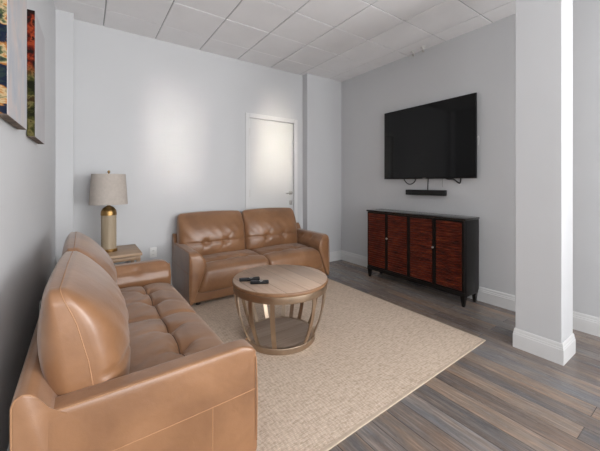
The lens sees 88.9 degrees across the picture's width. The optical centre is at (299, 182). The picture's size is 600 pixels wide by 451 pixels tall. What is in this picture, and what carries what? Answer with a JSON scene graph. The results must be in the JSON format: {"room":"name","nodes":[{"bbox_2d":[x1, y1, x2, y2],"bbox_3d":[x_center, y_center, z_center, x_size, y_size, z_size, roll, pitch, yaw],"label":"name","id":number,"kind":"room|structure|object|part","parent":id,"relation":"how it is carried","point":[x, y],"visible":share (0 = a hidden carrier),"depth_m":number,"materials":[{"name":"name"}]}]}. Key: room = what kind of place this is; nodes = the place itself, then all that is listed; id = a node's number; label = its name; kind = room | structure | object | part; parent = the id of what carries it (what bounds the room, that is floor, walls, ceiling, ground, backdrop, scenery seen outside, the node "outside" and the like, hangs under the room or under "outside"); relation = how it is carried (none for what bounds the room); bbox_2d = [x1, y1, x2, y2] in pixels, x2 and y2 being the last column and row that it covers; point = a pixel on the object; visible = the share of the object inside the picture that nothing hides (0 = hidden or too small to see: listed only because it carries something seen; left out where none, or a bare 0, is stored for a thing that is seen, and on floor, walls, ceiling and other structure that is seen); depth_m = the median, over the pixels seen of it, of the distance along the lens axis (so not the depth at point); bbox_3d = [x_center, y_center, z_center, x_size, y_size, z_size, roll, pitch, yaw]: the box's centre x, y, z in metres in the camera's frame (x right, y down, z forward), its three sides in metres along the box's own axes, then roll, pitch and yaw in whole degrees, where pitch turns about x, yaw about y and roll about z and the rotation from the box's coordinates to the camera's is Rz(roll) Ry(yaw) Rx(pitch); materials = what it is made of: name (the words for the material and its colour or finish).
{"room":"living room","nodes":[
{"label":"living room","id":0,"kind":"room"},
{"bbox_2d":[0,0,55,450],"bbox_3d":[-0.020,-0.225,-0.696,0.200,3.050,9.290,0,0,-34],"label":"wall","id":1,"kind":"structure","parent":0,"point":[27,167],"depth_m":1.65,"materials":[{"name":"paint"}]},
{"bbox_2d":[0,0,26,129],"bbox_3d":[-1.233,-0.610,1.314,0.036,0.704,0.410,0,0,-34],"label":"canvas painting","id":2,"kind":"object","parent":1,"relation":"attached to","point":[13,13],"visible":1,"depth_m":1.26,"materials":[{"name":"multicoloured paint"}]},
{"bbox_2d":[27,9,44,143],"bbox_3d":[-1.607,-0.610,1.866,0.036,0.704,0.404,0,0,-34],"label":"canvas painting","id":3,"kind":"object","parent":1,"relation":"attached to","point":[35,37],"visible":0.97,"depth_m":1.72,"materials":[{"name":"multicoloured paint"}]},
{"bbox_2d":[56,9,73,263],"bbox_3d":[-2.422,-0.220,3.104,0.207,3.040,0.145,0,0,-35],"label":"wall column","id":4,"kind":"structure","parent":0,"point":[64,20],"depth_m":3.06,"materials":[{"name":"paint"}]},
{"bbox_2d":[74,19,302,275],"bbox_3d":[-1.033,-0.225,4.230,4.175,3.050,0.140,0,0,-35],"label":"wall","id":5,"kind":"structure","parent":0,"point":[168,117],"depth_m":3.69,"materials":[{"name":"paint"}]},
{"bbox_2d":[150,247,156,257],"bbox_3d":[-1.744,0.825,3.638,0.076,0.120,0.010,0,0,-35],"label":"wall outlet","id":6,"kind":"object","parent":5,"relation":"attached to","point":[153,251],"visible":1,"depth_m":3.63,"materials":[{"name":"white plastic"}]},
{"bbox_2d":[245,113,297,222],"bbox_3d":[-0.430,0.152,4.611,0.890,2.295,0.191,0,0,-35],"label":"door","id":7,"kind":"structure","parent":5,"relation":"in","point":[271,143],"depth_m":4.59,"materials":[{"name":"paint"}]},
{"bbox_2d":[54,0,514,81],"bbox_3d":[1.607,-1.764,0.387,4.275,0.092,9.385,0,0,-35],"label":"ceiling","id":8,"kind":"structure","parent":0,"point":[337,40],"depth_m":3.32,"materials":[{"name":"tile"}]},
{"bbox_2d":[303,73,340,251],"bbox_3d":[0.377,-0.220,5.071,0.742,3.040,0.145,0,0,-35],"label":"wall column","id":9,"kind":"structure","parent":0,"point":[321,95],"depth_m":4.96,"materials":[{"name":"paint"}]},
{"bbox_2d":[327,260,599,450],"bbox_3d":[1.607,1.340,0.387,4.275,0.080,9.385,0,0,-35],"label":"floor","id":10,"kind":"structure","parent":0,"point":[498,396],"depth_m":1.87,"materials":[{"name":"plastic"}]},
{"bbox_2d":[108,244,141,262],"bbox_3d":[-1.944,0.998,3.114,0.540,0.605,0.530,0,0,-35],"label":"side table","id":11,"kind":"object","parent":10,"relation":"on","point":[131,252],"visible":0.25,"depth_m":3.04,"materials":[{"name":"brown wood"}]},
{"bbox_2d":[89,170,127,252],"bbox_3d":[-1.950,0.282,3.121,0.340,0.826,0.340,0,0,-35],"label":"table lamp","id":12,"kind":"object","parent":11,"relation":"on","point":[108,189],"visible":0.98,"depth_m":3.05,"materials":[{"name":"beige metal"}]},
{"bbox_3d":[-1.950,0.064,3.121,0.340,0.307,0.340,0,0,-35],"label":"lamp shade","id":13,"kind":"part","parent":12,"relation":"part of","materials":[{"name":"fabric"}]},
{"bbox_2d":[10,232,257,450],"bbox_3d":[-1.088,0.835,1.967,0.877,0.930,1.905,0,0,-36],"label":"sofa","id":14,"kind":"object","parent":10,"relation":"on","point":[117,359],"visible":1,"depth_m":1.22,"materials":[{"name":"beige leather"}]},
{"bbox_3d":[-1.375,0.959,1.763,0.172,0.583,1.890,0,0,-35],"label":"frame","id":15,"kind":"part","parent":14,"relation":"part of","materials":[{"name":"beige leather"}]},
{"bbox_2d":[37,251,130,395],"bbox_3d":[-1.015,0.646,1.481,0.332,0.548,0.851,0,0,-34],"label":"cushion","id":16,"kind":"object","parent":14,"relation":"on","point":[97,304],"depth_m":1.14,"materials":[{"name":"brown leather"}]},
{"bbox_2d":[62,232,116,283],"bbox_3d":[-1.492,0.646,2.177,0.330,0.548,0.850,0,0,-35],"label":"cushion","id":17,"kind":"object","parent":14,"relation":"on","point":[75,241],"depth_m":2.00,"materials":[{"name":"beige leather"}]},
{"bbox_3d":[-1.563,0.986,2.684,0.801,0.521,0.183,0,0,-35],"label":"arm","id":18,"kind":"part","parent":14,"relation":"part of","materials":[{"name":"beige leather"}]},
{"bbox_3d":[-0.565,1.010,1.284,0.801,0.521,0.183,0,0,-35],"label":"arm","id":19,"kind":"part","parent":14,"relation":"part of","materials":[{"name":"beige leather"}]},
{"bbox_2d":[120,283,195,323],"bbox_3d":[-1.262,1.019,2.369,0.695,0.306,0.852,0,0,-35],"label":"seat cushion","id":20,"kind":"object","parent":14,"relation":"on","point":[144,301],"depth_m":2.29,"materials":[{"name":"beige leather"}]},
{"bbox_2d":[128,312,223,373],"bbox_3d":[-0.765,1.019,1.672,0.695,0.307,0.852,0,0,-35],"label":"seat cushion","id":21,"kind":"object","parent":14,"relation":"on","point":[154,341],"depth_m":1.73,"materials":[{"name":"beige leather"}]},
{"bbox_2d":[172,208,329,305],"bbox_3d":[-0.576,0.829,3.953,1.876,0.942,0.790,0,0,-35],"label":"sofa","id":22,"kind":"object","parent":10,"relation":"on","point":[209,248],"visible":0.86,"depth_m":3.76,"materials":[{"name":"beige leather"}]},
{"bbox_3d":[-1.253,0.989,3.445,0.181,0.547,0.722,0,0,-35],"label":"arm","id":23,"kind":"part","parent":22,"relation":"part of","materials":[{"name":"beige leather"}]},
{"bbox_2d":[177,210,244,255],"bbox_3d":[-1.097,0.634,3.856,0.837,0.548,0.297,0,0,-35],"label":"cushion","id":24,"kind":"object","parent":22,"relation":"on","point":[208,233],"depth_m":3.75,"materials":[{"name":"beige leather"}]},
{"bbox_2d":[198,249,268,292],"bbox_3d":[-0.873,1.007,3.643,0.839,0.307,0.626,0,0,-35],"label":"seat cushion","id":25,"kind":"object","parent":22,"relation":"on","point":[215,275],"depth_m":3.38,"materials":[{"name":"beige leather"}]},
{"bbox_3d":[-0.758,0.931,4.213,1.862,0.629,0.155,0,0,-35],"label":"frame","id":26,"kind":"part","parent":22,"relation":"part of","materials":[{"name":"beige leather"}]},
{"bbox_2d":[241,208,297,249],"bbox_3d":[-0.412,0.634,4.337,0.837,0.548,0.297,0,0,-35],"label":"cushion","id":27,"kind":"object","parent":22,"relation":"on","point":[263,227],"depth_m":4.20,"materials":[{"name":"beige leather"}]},
{"bbox_2d":[251,243,322,268],"bbox_3d":[-0.183,1.007,4.128,0.839,0.306,0.626,0,0,-35],"label":"seat cushion","id":28,"kind":"object","parent":22,"relation":"on","point":[302,254],"depth_m":3.98,"materials":[{"name":"beige leather"}]},
{"bbox_3d":[0.132,0.981,4.418,0.181,0.560,0.722,0,0,-35],"label":"arm","id":29,"kind":"part","parent":22,"relation":"part of","materials":[{"name":"beige leather"}]},
{"bbox_2d":[191,278,485,450],"bbox_3d":[-0.064,1.296,2.700,2.400,0.009,2.257,0,0,-35],"label":"rug","id":30,"kind":"object","parent":10,"relation":"on","point":[368,353],"visible":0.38,"depth_m":2.20,"materials":[{"name":"carpet"}]},
{"bbox_2d":[232,265,327,355],"bbox_3d":[-0.164,1.040,2.574,0.792,0.501,0.792,0,0,-35],"label":"coffee table","id":31,"kind":"object","parent":30,"relation":"on","point":[288,284],"visible":0.97,"depth_m":2.41,"materials":[{"name":"brown wood"}]},
{"bbox_2d":[239,276,259,281],"bbox_3d":[-0.409,0.777,2.477,0.165,0.024,0.047,0,0,-15],"label":"remote control","id":32,"kind":"object","parent":31,"relation":"on","point":[258,277],"visible":0.9,"depth_m":2.46,"materials":[{"name":"black plastic"}]},
{"bbox_2d":[250,280,268,283],"bbox_3d":[-0.318,0.777,2.404,0.145,0.024,0.047,0,0,-7],"label":"remote control","id":33,"kind":"object","parent":31,"relation":"on","point":[251,281],"visible":1,"depth_m":2.39,"materials":[{"name":"black plastic"}]},
{"bbox_2d":[249,318,311,347],"bbox_3d":[-0.164,1.256,2.574,0.528,0.019,0.528,0,0,-35],"label":"shelf","id":34,"kind":"object","parent":31,"relation":"attached to","point":[290,332],"depth_m":2.53,"materials":[{"name":"brown wood"}]},
{"bbox_2d":[366,209,479,306],"bbox_3d":[1.437,0.836,3.805,0.330,0.928,1.362,0,0,-35],"label":"media cabinet","id":35,"kind":"object","parent":10,"relation":"on","point":[437,251],"visible":1,"depth_m":3.51,"materials":[{"name":"brown wood"}]},
{"bbox_3d":[1.034,0.775,4.139,0.018,0.716,0.280,0,0,-35],"label":"ribbed panel","id":36,"kind":"part","parent":35,"relation":"part of","materials":[{"name":"brown wood"}]},
{"bbox_3d":[1.046,0.773,4.144,0.020,0.751,0.332,0,0,-35],"label":"door","id":37,"kind":"part","parent":35,"relation":"part of","materials":[{"name":"brown wood"}]},
{"bbox_3d":[1.227,0.775,3.865,0.018,0.716,0.280,0,0,-35],"label":"ribbed panel","id":38,"kind":"part","parent":35,"relation":"part of","materials":[{"name":"brown wood"}]},
{"bbox_3d":[1.239,0.773,3.870,0.020,0.751,0.332,0,0,-35],"label":"door","id":39,"kind":"part","parent":35,"relation":"part of","materials":[{"name":"brown wood"}]},
{"bbox_3d":[1.419,0.775,3.592,0.018,0.716,0.280,0,0,-35],"label":"ribbed panel","id":40,"kind":"part","parent":35,"relation":"part of","materials":[{"name":"brown wood"}]},
{"bbox_3d":[1.431,0.773,3.597,0.020,0.751,0.332,0,0,-35],"label":"door","id":41,"kind":"part","parent":35,"relation":"part of","materials":[{"name":"brown wood"}]},
{"bbox_3d":[1.611,0.775,3.318,0.018,0.716,0.280,0,0,-35],"label":"ribbed panel","id":42,"kind":"part","parent":35,"relation":"part of","materials":[{"name":"brown wood"}]},
{"bbox_3d":[1.623,0.773,3.323,0.020,0.751,0.332,0,0,-35],"label":"door","id":43,"kind":"part","parent":35,"relation":"part of","materials":[{"name":"brown wood"}]},
{"bbox_3d":[1.717,1.246,3.214,0.044,0.107,0.044,0,0,-35],"label":"leg","id":44,"kind":"part","parent":35,"relation":"part of","materials":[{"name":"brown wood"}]},
{"bbox_3d":[1.911,1.246,3.350,0.044,0.107,0.044,0,0,-35],"label":"leg","id":45,"kind":"part","parent":35,"relation":"part of","materials":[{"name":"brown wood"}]},
{"bbox_2d":[341,0,599,317],"bbox_3d":[3.347,-0.225,1.585,0.150,3.050,9.425,0,0,-35],"label":"wall","id":46,"kind":"structure","parent":0,"point":[481,60],"depth_m":3.36,"materials":[{"name":"paint"}]},
{"bbox_2d":[406,189,446,195],"bbox_3d":[1.589,0.121,3.886,0.076,0.068,0.532,0,0,-35],"label":"soundbar","id":47,"kind":"object","parent":46,"relation":"attached to","point":[408,191],"visible":1,"depth_m":3.82,"materials":[{"name":"black plastic"}]},
{"bbox_2d":[406,190,442,194],"bbox_3d":[1.560,0.121,3.866,0.004,0.056,0.516,0,0,-35],"label":"grille","id":48,"kind":"object","parent":47,"relation":"attached to","point":[408,192],"depth_m":3.85,"materials":[{"name":"plastic"}]},
{"bbox_2d":[384,92,476,178],"bbox_3d":[1.595,-0.522,3.880,0.077,0.940,1.256,0,0,-35],"label":"television","id":49,"kind":"object","parent":46,"relation":"attached to","point":[434,140],"visible":1,"depth_m":3.74,"materials":[{"name":"black plastic"}]},
{"bbox_2d":[329,250,599,336],"bbox_3d":[2.971,1.222,1.345,0.742,0.155,9.185,0,0,-35],"label":"baseboard","id":50,"kind":"structure","parent":46,"relation":"attached to","point":[589,324],"depth_m":3.20,"materials":[{"name":"paint"}]},
{"bbox_2d":[515,0,572,342],"bbox_3d":[1.899,-0.220,2.385,0.260,3.040,0.290,0,0,-35],"label":"wall pillar","id":51,"kind":"structure","parent":0,"point":[543,28],"depth_m":2.29,"materials":[{"name":"paint"}]},
{"bbox_2d":[513,328,575,365],"bbox_3d":[1.899,1.225,2.385,0.286,0.150,0.316,0,0,-35],"label":"baseboard","id":52,"kind":"structure","parent":51,"relation":"attached to","point":[556,352],"depth_m":2.28,"materials":[{"name":"paint"}]}
]}

